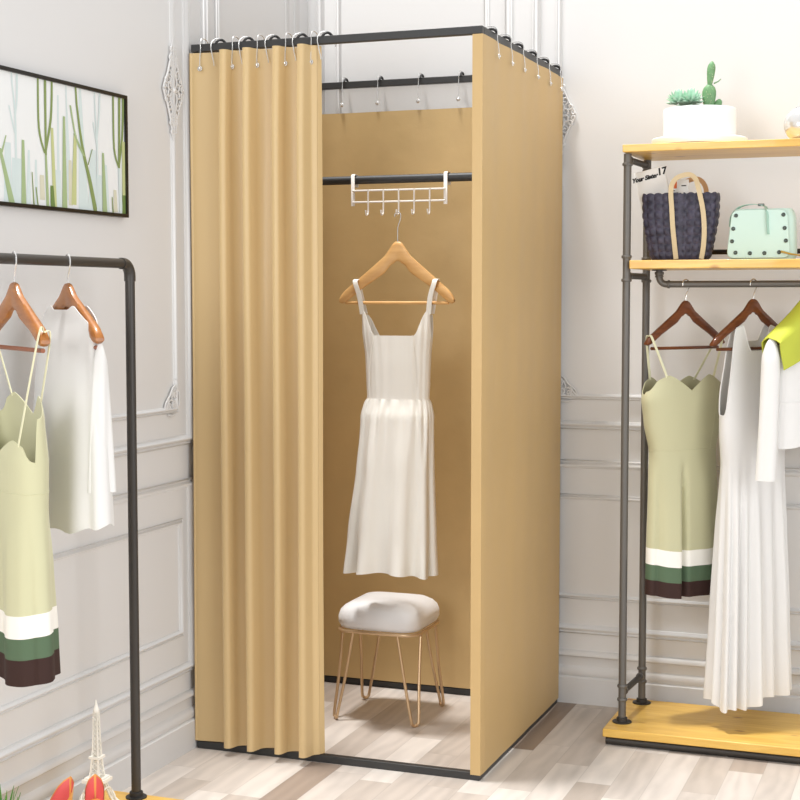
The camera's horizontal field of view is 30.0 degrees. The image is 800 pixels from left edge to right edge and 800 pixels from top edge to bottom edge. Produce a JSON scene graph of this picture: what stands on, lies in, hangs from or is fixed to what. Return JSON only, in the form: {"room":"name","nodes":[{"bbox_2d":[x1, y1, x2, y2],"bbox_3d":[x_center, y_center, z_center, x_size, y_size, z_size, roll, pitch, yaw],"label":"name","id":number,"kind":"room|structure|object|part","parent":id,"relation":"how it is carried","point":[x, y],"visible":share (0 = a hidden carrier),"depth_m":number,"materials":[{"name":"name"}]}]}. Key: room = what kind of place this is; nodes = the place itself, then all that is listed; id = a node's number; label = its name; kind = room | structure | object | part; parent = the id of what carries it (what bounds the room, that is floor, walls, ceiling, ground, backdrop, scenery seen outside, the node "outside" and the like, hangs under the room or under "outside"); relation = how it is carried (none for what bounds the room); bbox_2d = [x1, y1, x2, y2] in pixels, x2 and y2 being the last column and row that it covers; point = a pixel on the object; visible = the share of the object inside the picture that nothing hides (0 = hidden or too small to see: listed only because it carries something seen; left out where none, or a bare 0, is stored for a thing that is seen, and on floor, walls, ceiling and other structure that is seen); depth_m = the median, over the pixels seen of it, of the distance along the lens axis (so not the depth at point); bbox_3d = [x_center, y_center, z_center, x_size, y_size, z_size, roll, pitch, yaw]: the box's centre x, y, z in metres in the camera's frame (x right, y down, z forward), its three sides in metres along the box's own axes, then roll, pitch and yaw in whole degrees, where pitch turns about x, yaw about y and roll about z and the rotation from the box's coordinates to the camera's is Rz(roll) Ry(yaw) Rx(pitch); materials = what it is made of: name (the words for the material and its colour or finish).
{"room":"clothing store","nodes":[
{"label":"clothing store","id":0,"kind":"room"},
{"bbox_2d":[94,774,95,798],"bbox_3d":[-0.689,0.878,3.376,0.003,0.064,0.006,-1,4,-10],"label":"flower spadix","id":1,"kind":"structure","parent":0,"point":[94,774],"depth_m":3.38,"materials":[{"name":"orange wood"}]},
{"bbox_2d":[0,0,307,784],"bbox_3d":[-1.289,-0.329,2.531,0.100,2.900,5.560,1,4,20],"label":"wall","id":2,"kind":"structure","parent":0,"point":[116,46],"depth_m":3.90,"materials":[{"name":"white paint"}]},
{"bbox_2d":[0,65,128,217],"bbox_3d":[-0.894,-0.599,3.406,0.017,0.314,1.026,1,4,20],"label":"framed picture","id":3,"kind":"object","parent":2,"relation":"attached to","point":[64,144],"visible":1,"depth_m":3.60,"materials":[{"name":"black"}]},
{"bbox_2d":[0,518,183,714],"bbox_3d":[-1.045,0.581,3.091,0.011,0.336,2.460,1,4,20],"label":"trim","id":4,"kind":"structure","parent":2,"relation":"attached to","point":[70,680],"depth_m":3.89,"materials":[{"name":"white paint"}]},
{"bbox_2d":[0,477,194,762],"bbox_3d":[-1.049,0.582,3.072,0.016,0.556,2.622,1,4,20],"label":"trim","id":5,"kind":"structure","parent":2,"relation":"attached to","point":[12,750],"depth_m":4.07,"materials":[{"name":"white paint"}]},
{"bbox_2d":[0,687,197,799],"bbox_3d":[-1.251,1.037,2.557,0.018,0.170,5.460,1,4,20],"label":"baseboard","id":6,"kind":"structure","parent":2,"relation":"attached to","point":[167,729],"depth_m":3.94,"materials":[{"name":"white paint"}]},
{"bbox_2d":[111,0,177,421],"bbox_3d":[-1.054,-0.728,2.978,0.011,1.686,2.470,1,4,20],"label":"trim","id":7,"kind":"structure","parent":2,"relation":"attached to","point":[152,412],"depth_m":4.14,"materials":[{"name":"white paint"}]},
{"bbox_2d":[114,0,192,457],"bbox_3d":[-1.050,-0.726,2.983,0.016,1.870,2.622,1,4,20],"label":"trim","id":8,"kind":"structure","parent":2,"relation":"attached to","point":[119,451],"depth_m":4.20,"materials":[{"name":"white paint"}]},
{"bbox_2d":[162,378,180,416],"bbox_3d":[-0.637,-0.006,4.144,0.007,0.108,0.108,1,4,20],"label":"trim","id":9,"kind":"structure","parent":2,"relation":"attached to","point":[173,394],"depth_m":4.15,"materials":[{"name":"white paint"}]},
{"bbox_2d":[162,39,183,140],"bbox_3d":[-0.626,-0.854,4.120,0.016,0.280,0.119,1,4,20],"label":"trim","id":10,"kind":"structure","parent":2,"relation":"attached to","point":[179,96],"depth_m":4.11,"materials":[{"name":"white paint"}]},
{"bbox_2d":[200,0,299,43],"bbox_3d":[-0.446,-0.836,4.599,0.016,1.870,0.670,1,4,20],"label":"trim","id":11,"kind":"structure","parent":2,"relation":"attached to","point":[203,3],"depth_m":4.28,"materials":[{"name":"white paint"}]},
{"bbox_2d":[214,0,289,42],"bbox_3d":[-0.446,-0.839,4.605,0.011,1.686,0.510,1,4,20],"label":"trim","id":12,"kind":"structure","parent":2,"relation":"attached to","point":[216,2],"depth_m":4.36,"materials":[{"name":"white paint"}]},
{"bbox_2d":[121,682,799,799],"bbox_3d":[0.620,1.195,1.922,4.175,0.060,5.560,1,4,20],"label":"floor","id":13,"kind":"structure","parent":0,"point":[565,755],"depth_m":4.13,"materials":[{"name":"grey wood"}]},
{"bbox_2d":[0,253,180,799],"bbox_3d":[-0.876,0.395,3.010,0.235,1.389,1.372,1,4,20],"label":"clothes rack","id":14,"kind":"object","parent":13,"relation":"on","point":[136,793],"visible":0.93,"depth_m":3.61,"materials":[{"name":"black painted metal"},{"name":"honey pine wood"}]},
{"bbox_2d":[0,786,20,799],"bbox_3d":[-0.863,0.922,3.251,0.075,0.164,0.072,-1,4,-15],"label":"potted grass","id":15,"kind":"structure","parent":14,"relation":"on","point":[13,786],"depth_m":3.27,"materials":[{"name":"green plant"}]},
{"bbox_2d":[0,251,49,352],"bbox_3d":[-0.812,-0.209,3.148,0.023,0.210,0.390,-2,5,-32],"label":"clothes hanger","id":16,"kind":"object","parent":14,"relation":"hanging from","point":[14,299],"visible":0.88,"depth_m":3.10,"materials":[{"name":"orange wood"}]},
{"bbox_3d":[-0.812,-0.183,3.150,0.023,0.132,0.390,-2,5,-32],"label":"wooden arm","id":17,"kind":"part","parent":16,"relation":"part of","materials":[{"name":"orange wood"}]},
{"bbox_2d":[0,326,60,686],"bbox_3d":[-0.810,0.213,3.178,0.126,0.745,0.399,-2,5,-32],"label":"dress","id":18,"kind":"object","parent":16,"relation":"hanging from","point":[29,630],"visible":1,"depth_m":3.08,"materials":[{"name":"beige fabric"}]},
{"bbox_2d":[50,776,73,799],"bbox_3d":[-0.777,0.928,3.269,0.066,0.150,0.206,1,4,20],"label":"shoe","id":19,"kind":"object","parent":14,"relation":"on","point":[64,791],"visible":1,"depth_m":3.35,"materials":[{"name":"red leather"}]},
{"bbox_2d":[52,253,103,349],"bbox_3d":[-0.741,-0.222,3.337,0.023,0.210,0.390,-2,5,-32],"label":"clothes hanger","id":20,"kind":"object","parent":14,"relation":"hanging from","point":[68,297],"visible":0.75,"depth_m":3.29,"materials":[{"name":"orange wood"}]},
{"bbox_2d":[33,306,115,533],"bbox_3d":[-0.742,0.036,3.350,0.136,0.495,0.397,-3,5,-38],"label":"blouse","id":21,"kind":"object","parent":20,"relation":"hanging from","point":[76,403],"visible":0.8,"depth_m":3.22,"materials":[{"name":"white fabric"}]},
{"bbox_3d":[-0.741,-0.196,3.339,0.023,0.132,0.390,-2,5,-32],"label":"wooden arm","id":22,"kind":"part","parent":20,"relation":"part of","materials":[{"name":"orange wood"}]},
{"bbox_2d":[85,774,103,799],"bbox_3d":[-0.672,0.928,3.281,0.066,0.150,0.206,-1,4,-9],"label":"shoe","id":23,"kind":"object","parent":14,"relation":"on","point":[94,789],"visible":1,"depth_m":3.37,"materials":[{"name":"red leather"}]},
{"bbox_2d":[79,700,118,799],"bbox_3d":[-0.713,0.847,3.514,0.139,0.287,0.139,1,4,20],"label":"figurine","id":24,"kind":"object","parent":14,"relation":"on","point":[96,755],"visible":0.72,"depth_m":3.51,"materials":[{"name":"white ceramic"}]},
{"bbox_3d":[-0.876,1.031,3.054,0.235,0.025,1.372,1,4,20],"label":"board","id":25,"kind":"part","parent":14,"relation":"part of","materials":[{"name":"yellow wood"}]},
{"bbox_2d":[191,25,561,780],"bbox_3d":[-0.040,-0.011,4.479,0.851,2.000,0.834,1,4,20],"label":"frame","id":26,"kind":"object","parent":13,"relation":"on","point":[465,30],"visible":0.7,"depth_m":4.18,"materials":[{"name":"grey metal"}]},
{"bbox_2d":[197,38,207,70],"bbox_3d":[-0.548,-0.962,4.170,0.014,0.094,0.058,1,4,20],"label":"curtain hook","id":27,"kind":"object","parent":26,"relation":"hanging from","point":[199,67],"visible":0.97,"depth_m":4.15,"materials":[{"name":"silver metal"}]},
{"bbox_2d":[210,38,225,65],"bbox_3d":[-0.498,-0.966,4.147,0.055,0.079,0.014,-2,4,-21],"label":"curtain hook","id":28,"kind":"object","parent":26,"relation":"hanging from","point":[219,39],"visible":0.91,"depth_m":4.14,"materials":[{"name":"silver metal"}]},
{"bbox_2d":[230,36,238,68],"bbox_3d":[-0.455,-0.960,4.135,0.014,0.094,0.058,1,4,20],"label":"curtain hook","id":29,"kind":"object","parent":26,"relation":"hanging from","point":[232,65],"visible":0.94,"depth_m":4.11,"materials":[{"name":"silver metal"}]},
{"bbox_2d":[238,36,253,62],"bbox_3d":[-0.418,-0.964,4.117,0.055,0.079,0.014,-2,4,-21],"label":"curtain hook","id":30,"kind":"object","parent":26,"relation":"hanging from","point":[247,37],"visible":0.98,"depth_m":4.11,"materials":[{"name":"silver metal"}]},
{"bbox_2d":[189,44,324,757],"bbox_3d":[-0.408,0.012,4.153,0.399,1.951,0.070,1,4,20],"label":"curtain","id":31,"kind":"object","parent":26,"relation":"hanging from","point":[256,133],"visible":1,"depth_m":4.14,"materials":[{"name":"brown fabric"}]},
{"bbox_2d":[255,34,264,67],"bbox_3d":[-0.384,-0.958,4.109,0.014,0.094,0.058,1,4,20],"label":"curtain hook","id":32,"kind":"object","parent":26,"relation":"hanging from","point":[256,64],"visible":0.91,"depth_m":4.09,"materials":[{"name":"silver metal"}]},
{"bbox_2d":[264,34,280,62],"bbox_3d":[-0.343,-0.962,4.090,0.055,0.079,0.014,-2,4,-21],"label":"curtain hook","id":33,"kind":"object","parent":26,"relation":"hanging from","point":[273,36],"visible":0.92,"depth_m":4.08,"materials":[{"name":"silver metal"}]},
{"bbox_2d":[284,32,291,65],"bbox_3d":[-0.304,-0.956,4.079,0.014,0.094,0.058,1,4,20],"label":"curtain hook","id":34,"kind":"object","parent":26,"relation":"hanging from","point":[285,62],"visible":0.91,"depth_m":4.06,"materials":[{"name":"silver metal"}]},
{"bbox_2d":[292,32,307,60],"bbox_3d":[-0.266,-0.960,4.061,0.055,0.079,0.014,-2,4,-21],"label":"curtain hook","id":35,"kind":"object","parent":26,"relation":"hanging from","point":[299,33],"visible":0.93,"depth_m":4.05,"materials":[{"name":"silver metal"}]},
{"bbox_2d":[310,31,317,64],"bbox_3d":[-0.233,-0.954,4.053,0.014,0.094,0.058,1,4,20],"label":"curtain hook","id":36,"kind":"object","parent":26,"relation":"hanging from","point":[312,31],"visible":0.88,"depth_m":4.03,"materials":[{"name":"silver metal"}]},
{"bbox_2d":[317,31,336,59],"bbox_3d":[-0.197,-0.958,4.035,0.055,0.079,0.014,-2,4,-21],"label":"curtain hook","id":37,"kind":"object","parent":26,"relation":"hanging from","point":[325,32],"visible":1,"depth_m":4.03,"materials":[{"name":"silver metal"}]},
{"bbox_3d":[-0.182,-0.973,4.032,0.851,0.021,0.021,1,4,20],"label":"rail","id":38,"kind":"part","parent":26,"relation":"part of","materials":[{"name":"grey metal"}]},
{"bbox_3d":[-0.182,1.002,4.167,0.851,0.021,0.021,1,4,20],"label":"rail","id":39,"kind":"part","parent":26,"relation":"part of","materials":[{"name":"grey metal"}]},
{"bbox_2d":[340,77,348,106],"bbox_3d":[-0.179,-1.009,4.898,0.016,0.100,0.058,2,4,27],"label":"curtain hook","id":40,"kind":"object","parent":26,"relation":"hanging from","point":[345,79],"visible":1,"depth_m":4.88,"materials":[{"name":"silver metal"}]},
{"bbox_2d":[375,75,383,104],"bbox_3d":[-0.062,-1.006,4.854,0.016,0.100,0.058,2,4,27],"label":"curtain hook","id":41,"kind":"object","parent":26,"relation":"hanging from","point":[380,77],"visible":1,"depth_m":4.83,"materials":[{"name":"silver metal"}]},
{"bbox_2d":[322,107,471,688],"bbox_3d":[0.096,0.003,4.846,0.791,1.872,0.008,1,4,20],"label":"curtain","id":42,"kind":"object","parent":26,"relation":"hanging from","point":[428,141],"visible":0.49,"depth_m":4.86,"materials":[{"name":"beige fabric"}]},
{"bbox_2d":[351,171,450,215],"bbox_3d":[-0.003,-0.608,4.414,0.303,0.126,0.061,1,4,20],"label":"hook rack","id":43,"kind":"object","parent":26,"relation":"hanging from","point":[446,183],"visible":1,"depth_m":4.40,"materials":[{"name":"white metal"}]},
{"bbox_2d":[339,212,454,303],"bbox_3d":[-0.009,-0.418,4.393,0.360,0.272,0.024,1,4,20],"label":"clothes hanger","id":44,"kind":"object","parent":43,"relation":"hanging from","point":[397,251],"visible":1,"depth_m":4.39,"materials":[{"name":"brown wood"}]},
{"bbox_2d":[343,279,439,579],"bbox_3d":[-0.022,0.081,4.434,0.300,0.878,0.165,1,4,20],"label":"dress","id":45,"kind":"object","parent":44,"relation":"hanging from","point":[392,525],"visible":1,"depth_m":4.39,"materials":[{"name":"white fabric"}]},
{"bbox_3d":[-0.009,-0.375,4.396,0.360,0.182,0.024,1,4,20],"label":"wooden arm","id":46,"kind":"part","parent":44,"relation":"part of","materials":[{"name":"brown wood"}]},
{"bbox_2d":[416,73,423,102],"bbox_3d":[0.069,-1.003,4.806,0.016,0.100,0.058,2,4,27],"label":"curtain hook","id":47,"kind":"object","parent":26,"relation":"hanging from","point":[421,74],"visible":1,"depth_m":4.79,"materials":[{"name":"silver metal"}]},
{"bbox_3d":[0.102,0.950,4.927,0.851,0.021,0.021,1,4,20],"label":"rail","id":48,"kind":"part","parent":26,"relation":"part of","materials":[{"name":"grey metal"}]},
{"bbox_3d":[0.102,-1.024,4.792,0.851,0.021,0.021,1,4,20],"label":"rail","id":49,"kind":"part","parent":26,"relation":"part of","materials":[{"name":"grey metal"}]},
{"bbox_2d":[456,70,464,100],"bbox_3d":[0.196,-0.999,4.758,0.016,0.100,0.058,2,4,27],"label":"curtain hook","id":50,"kind":"object","parent":26,"relation":"hanging from","point":[461,72],"visible":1,"depth_m":4.74,"materials":[{"name":"silver metal"}]},
{"bbox_2d":[486,26,500,58],"bbox_3d":[0.243,-0.953,3.985,0.058,0.088,0.016,2,4,27],"label":"curtain hook","id":51,"kind":"object","parent":26,"relation":"hanging from","point":[491,29],"visible":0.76,"depth_m":3.98,"materials":[{"name":"silver metal"}]},
{"bbox_2d":[500,34,513,65],"bbox_3d":[0.288,-0.961,4.106,0.058,0.088,0.016,2,4,27],"label":"curtain hook","id":52,"kind":"object","parent":26,"relation":"hanging from","point":[508,37],"visible":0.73,"depth_m":4.09,"materials":[{"name":"silver metal"}]},
{"bbox_2d":[470,33,562,775],"bbox_3d":[0.349,0.002,4.331,0.032,1.962,0.837,1,4,20],"label":"curtain","id":53,"kind":"object","parent":26,"relation":"hanging from","point":[517,116],"visible":1,"depth_m":4.22,"materials":[{"name":"beige fabric"}]},
{"bbox_3d":[0.349,0.986,4.402,0.021,0.021,0.792,1,4,20],"label":"rail","id":54,"kind":"part","parent":26,"relation":"part of","materials":[{"name":"grey metal"}]},
{"bbox_2d":[512,41,526,71],"bbox_3d":[0.332,-0.969,4.223,0.058,0.088,0.016,2,4,27],"label":"curtain hook","id":55,"kind":"object","parent":26,"relation":"hanging from","point":[517,44],"visible":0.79,"depth_m":4.21,"materials":[{"name":"silver metal"}]},
{"bbox_3d":[0.349,-0.989,4.268,0.021,0.021,0.792,1,4,20],"label":"rail","id":56,"kind":"part","parent":26,"relation":"part of","materials":[{"name":"grey metal"}]},
{"bbox_2d":[526,49,539,79],"bbox_3d":[0.383,-0.978,4.359,0.058,0.088,0.016,2,4,27],"label":"curtain hook","id":57,"kind":"object","parent":26,"relation":"hanging from","point":[531,52],"visible":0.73,"depth_m":4.35,"materials":[{"name":"silver metal"}]},
{"bbox_2d":[538,57,551,85],"bbox_3d":[0.431,-0.987,4.489,0.058,0.088,0.016,2,4,27],"label":"curtain hook","id":58,"kind":"object","parent":26,"relation":"hanging from","point":[547,60],"visible":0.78,"depth_m":4.48,"materials":[{"name":"silver metal"}]},
{"bbox_2d":[550,63,563,91],"bbox_3d":[0.479,-0.996,4.616,0.058,0.088,0.016,2,4,27],"label":"curtain hook","id":59,"kind":"object","parent":26,"relation":"hanging from","point":[558,66],"visible":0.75,"depth_m":4.61,"materials":[{"name":"silver metal"}]},
{"bbox_2d":[333,592,444,727],"bbox_3d":[-0.033,0.793,4.658,0.286,0.372,0.276,1,4,20],"label":"vanity stool","id":60,"kind":"object","parent":13,"relation":"on","point":[382,612],"visible":1,"depth_m":4.56,"materials":[{"name":"white fabric"}]},
{"bbox_3d":[-0.179,0.844,4.597,0.051,0.279,0.088,-2,4,-25],"label":"leg","id":61,"kind":"part","parent":60,"relation":"part of","materials":[{"name":"gold metal"}]},
{"bbox_3d":[-0.102,0.829,4.805,0.088,0.279,0.051,-2,4,-24],"label":"leg","id":62,"kind":"part","parent":60,"relation":"part of","materials":[{"name":"gold metal"}]},
{"bbox_2d":[339,592,438,632],"bbox_3d":[-0.033,0.653,4.648,0.268,0.092,0.258,1,4,20],"label":"seat cushion","id":63,"kind":"object","parent":60,"relation":"on","point":[393,612],"depth_m":4.55,"materials":[{"name":"white fabric"}]},
{"bbox_3d":[0.036,0.849,4.517,0.088,0.279,0.051,-2,4,-24],"label":"leg","id":64,"kind":"part","parent":60,"relation":"part of","materials":[{"name":"gold metal"}]},
{"bbox_3d":[0.114,0.835,4.725,0.051,0.279,0.088,-2,4,-25],"label":"leg","id":65,"kind":"part","parent":60,"relation":"part of","materials":[{"name":"gold metal"}]},
{"bbox_2d":[603,138,799,763],"bbox_3d":[1.113,0.140,4.262,0.993,1.728,0.357,1,4,20],"label":"shelf rack","id":66,"kind":"object","parent":13,"relation":"on","point":[642,722],"visible":0.98,"depth_m":4.32,"materials":[{"name":"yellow wood"}]},
{"bbox_2d":[642,172,719,259],"bbox_3d":[0.812,-0.529,4.322,0.221,0.251,0.107,1,4,20],"label":"tote bag","id":67,"kind":"object","parent":66,"relation":"on","point":[678,226],"visible":0.99,"depth_m":4.28,"materials":[{"name":"blue fabric"}]},
{"bbox_2d":[632,166,668,212],"bbox_3d":[0.751,-0.547,4.356,0.149,0.269,0.007,1,4,20],"label":"magazine","id":68,"kind":"object","parent":67,"relation":"in","point":[654,180],"visible":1,"depth_m":4.35,"materials":[{"name":"white paper"}]},
{"bbox_2d":[670,179,688,193],"bbox_3d":[0.808,-0.524,4.323,0.054,0.225,0.003,1,4,20],"label":"leaflet","id":69,"kind":"object","parent":67,"relation":"in","point":[681,186],"visible":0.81,"depth_m":4.31,"materials":[{"name":"white paper"}]},
{"bbox_3d":[0.822,-0.526,4.267,0.110,0.248,0.012,1,4,20],"label":"handle","id":70,"kind":"part","parent":67,"relation":"part of","materials":[{"name":"beige leather"}]},
{"bbox_3d":[0.855,-0.530,4.357,0.110,0.242,0.012,1,4,20],"label":"handle","id":71,"kind":"part","parent":67,"relation":"part of","materials":[{"name":"brown"}]},
{"bbox_2d":[641,335,722,598],"bbox_3d":[0.829,0.190,4.382,0.309,0.766,0.130,-3,5,-33],"label":"dress","id":72,"kind":"object","parent":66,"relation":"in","point":[681,418],"visible":0.92,"depth_m":4.32,"materials":[{"name":"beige fabric"}]},
{"bbox_2d":[644,279,724,349],"bbox_3d":[0.833,-0.250,4.354,0.310,0.205,0.017,-3,5,-33],"label":"clothes hanger","id":73,"kind":"object","parent":66,"relation":"hanging from","point":[685,307],"visible":0.98,"depth_m":4.34,"materials":[{"name":"brown wood"}]},
{"bbox_3d":[0.833,-0.226,4.356,0.310,0.130,0.017,-3,5,-33],"label":"wooden arm","id":74,"kind":"part","parent":73,"relation":"part of","materials":[{"name":"brown wood"}]},
{"bbox_2d":[651,61,747,143],"bbox_3d":[0.863,-0.849,4.297,0.272,0.239,0.272,1,4,20],"label":"succulent planter","id":75,"kind":"object","parent":66,"relation":"on","point":[689,121],"visible":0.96,"depth_m":4.22,"materials":[{"name":"white ceramic"}]},
{"bbox_3d":[0.863,-0.795,4.301,0.208,0.083,0.208,1,4,20],"label":"pot","id":76,"kind":"part","parent":75,"relation":"part of","materials":[{"name":"white ceramic"}]},
{"bbox_3d":[1.113,0.964,4.318,0.992,0.024,0.357,1,4,20],"label":"board","id":77,"kind":"part","parent":66,"relation":"part of","materials":[{"name":"yellow wood"}]},
{"bbox_3d":[1.127,-0.713,4.216,0.944,0.021,0.305,1,4,20],"label":"shelf","id":78,"kind":"part","parent":66,"relation":"part of","materials":[{"name":"yellow wood"}]},
{"bbox_3d":[1.120,-0.385,4.240,0.884,0.024,0.305,1,4,20],"label":"shelf","id":79,"kind":"part","parent":66,"relation":"part of","materials":[{"name":"yellow wood"}]},
{"bbox_3d":[1.129,-0.346,4.237,0.808,0.052,0.020,1,4,20],"label":"hanging rail","id":80,"kind":"part","parent":66,"relation":"part of","materials":[{"name":"grey metal"}]},
{"bbox_2d":[709,279,777,350],"bbox_3d":[1.013,-0.246,4.287,0.330,0.205,0.018,-3,5,-34],"label":"clothes hanger","id":81,"kind":"object","parent":66,"relation":"hanging from","point":[753,306],"visible":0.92,"depth_m":4.26,"materials":[{"name":"brown wood"}]},
{"bbox_3d":[1.013,-0.223,4.289,0.330,0.136,0.017,-3,5,-33],"label":"wooden arm","id":82,"kind":"part","parent":81,"relation":"part of","materials":[{"name":"brown wood"}]},
{"bbox_2d":[703,325,791,712],"bbox_3d":[1.029,0.337,4.331,0.298,1.109,0.173,-3,5,-33],"label":"dress","id":83,"kind":"object","parent":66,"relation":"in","point":[748,653],"visible":0.84,"depth_m":4.27,"materials":[{"name":"white fabric"}]},
{"bbox_2d":[727,203,799,258],"bbox_3d":[1.036,-0.475,4.221,0.211,0.158,0.106,1,4,20],"label":"handbag","id":84,"kind":"object","parent":66,"relation":"on","point":[767,233],"visible":1,"depth_m":4.19,"materials":[{"name":"green leather"}]},
{"bbox_3d":[1.090,-0.408,4.153,0.060,0.017,0.009,2,4,21],"label":"brass zip pull","id":85,"kind":"part","parent":84,"relation":"part of","materials":[{"name":"brown metal"}]},
{"bbox_2d":[784,106,799,138],"bbox_3d":[1.127,-0.773,4.187,0.100,0.102,0.100,1,4,20],"label":"round vase","id":86,"kind":"object","parent":66,"relation":"on","point":[792,120],"visible":0.89,"depth_m":4.16,"materials":[{"name":"white ceramic"}]},
{"label":"clothes hanger","id":87,"kind":"object","parent":66,"relation":"hanging from","visible":0},
{"bbox_2d":[755,339,799,481],"bbox_3d":[1.169,-0.018,4.244,0.436,0.467,0.118,-3,5,-41],"label":"blouse","id":88,"kind":"object","parent":87,"relation":"hanging from","point":[779,410],"visible":0.95,"depth_m":4.12,"materials":[{"name":"white fabric"}]},
{"bbox_2d":[761,301,799,369],"bbox_3d":[1.114,-0.203,4.182,0.230,0.231,0.073,-3,5,-35],"label":"folded cloth","id":89,"kind":"object","parent":88,"relation":"on","point":[786,333],"visible":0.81,"depth_m":4.13,"materials":[{"name":"yellow fabric"}]},
{"bbox_2d":[308,0,799,667],"bbox_3d":[1.620,-0.454,4.356,4.075,2.900,0.100,1,4,20],"label":"wall","id":90,"kind":"structure","parent":0,"point":[622,60],"depth_m":4.66,"materials":[{"name":"white paint"}]},
{"bbox_2d":[336,0,488,113],"bbox_3d":[0.035,-0.856,4.862,0.527,1.686,0.011,1,4,20],"label":"trim","id":91,"kind":"structure","parent":90,"relation":"attached to","point":[338,2],"depth_m":4.93,"materials":[{"name":"white paint"}]},
{"bbox_2d":[316,0,512,113],"bbox_3d":[0.038,-0.854,4.858,0.672,1.870,0.016,1,4,20],"label":"trim","id":92,"kind":"structure","parent":90,"relation":"attached to","point":[320,4],"depth_m":4.94,"materials":[{"name":"white paint"}]},
{"bbox_2d":[562,77,576,153],"bbox_3d":[0.497,-0.892,4.686,0.119,0.280,0.015,1,4,20],"label":"trim","id":93,"kind":"structure","parent":90,"relation":"attached to","point":[572,109],"depth_m":4.67,"materials":[{"name":"white paint"}]},
{"bbox_2d":[561,375,581,401],"bbox_3d":[0.530,-0.046,4.731,0.108,0.108,0.007,1,4,20],"label":"trim","id":94,"kind":"structure","parent":90,"relation":"attached to","point":[570,387],"depth_m":4.73,"materials":[{"name":"white paint"}]},
{"bbox_2d":[533,0,640,430],"bbox_3d":[1.284,-0.823,4.395,1.850,1.870,0.016,1,4,20],"label":"trim","id":95,"kind":"structure","parent":90,"relation":"attached to","point":[565,424],"depth_m":4.69,"materials":[{"name":"white paint"}]},
{"bbox_2d":[556,0,640,400],"bbox_3d":[1.283,-0.825,4.398,1.694,1.686,0.011,1,4,20],"label":"trim","id":96,"kind":"structure","parent":90,"relation":"attached to","point":[559,2],"depth_m":4.67,"materials":[{"name":"white paint"}]},
{"bbox_2d":[557,648,799,713],"bbox_3d":[1.608,0.912,4.391,4.057,0.170,0.018,1,4,20],"label":"baseboard","id":97,"kind":"structure","parent":90,"relation":"attached to","point":[585,677],"depth_m":4.71,"materials":[{"name":"white paint"}]},
{"bbox_2d":[559,459,799,650],"bbox_3d":[1.284,0.485,4.484,1.850,0.556,0.016,1,4,20],"label":"trim","id":98,"kind":"structure","parent":90,"relation":"attached to","point":[565,463],"depth_m":4.70,"materials":[{"name":"white paint"}]},
{"bbox_2d":[559,493,799,614],"bbox_3d":[1.283,0.485,4.487,1.694,0.336,0.011,1,4,20],"label":"trim","id":99,"kind":"structure","parent":90,"relation":"attached to","point":[562,495],"depth_m":4.70,"materials":[{"name":"white paint"}]}
]}

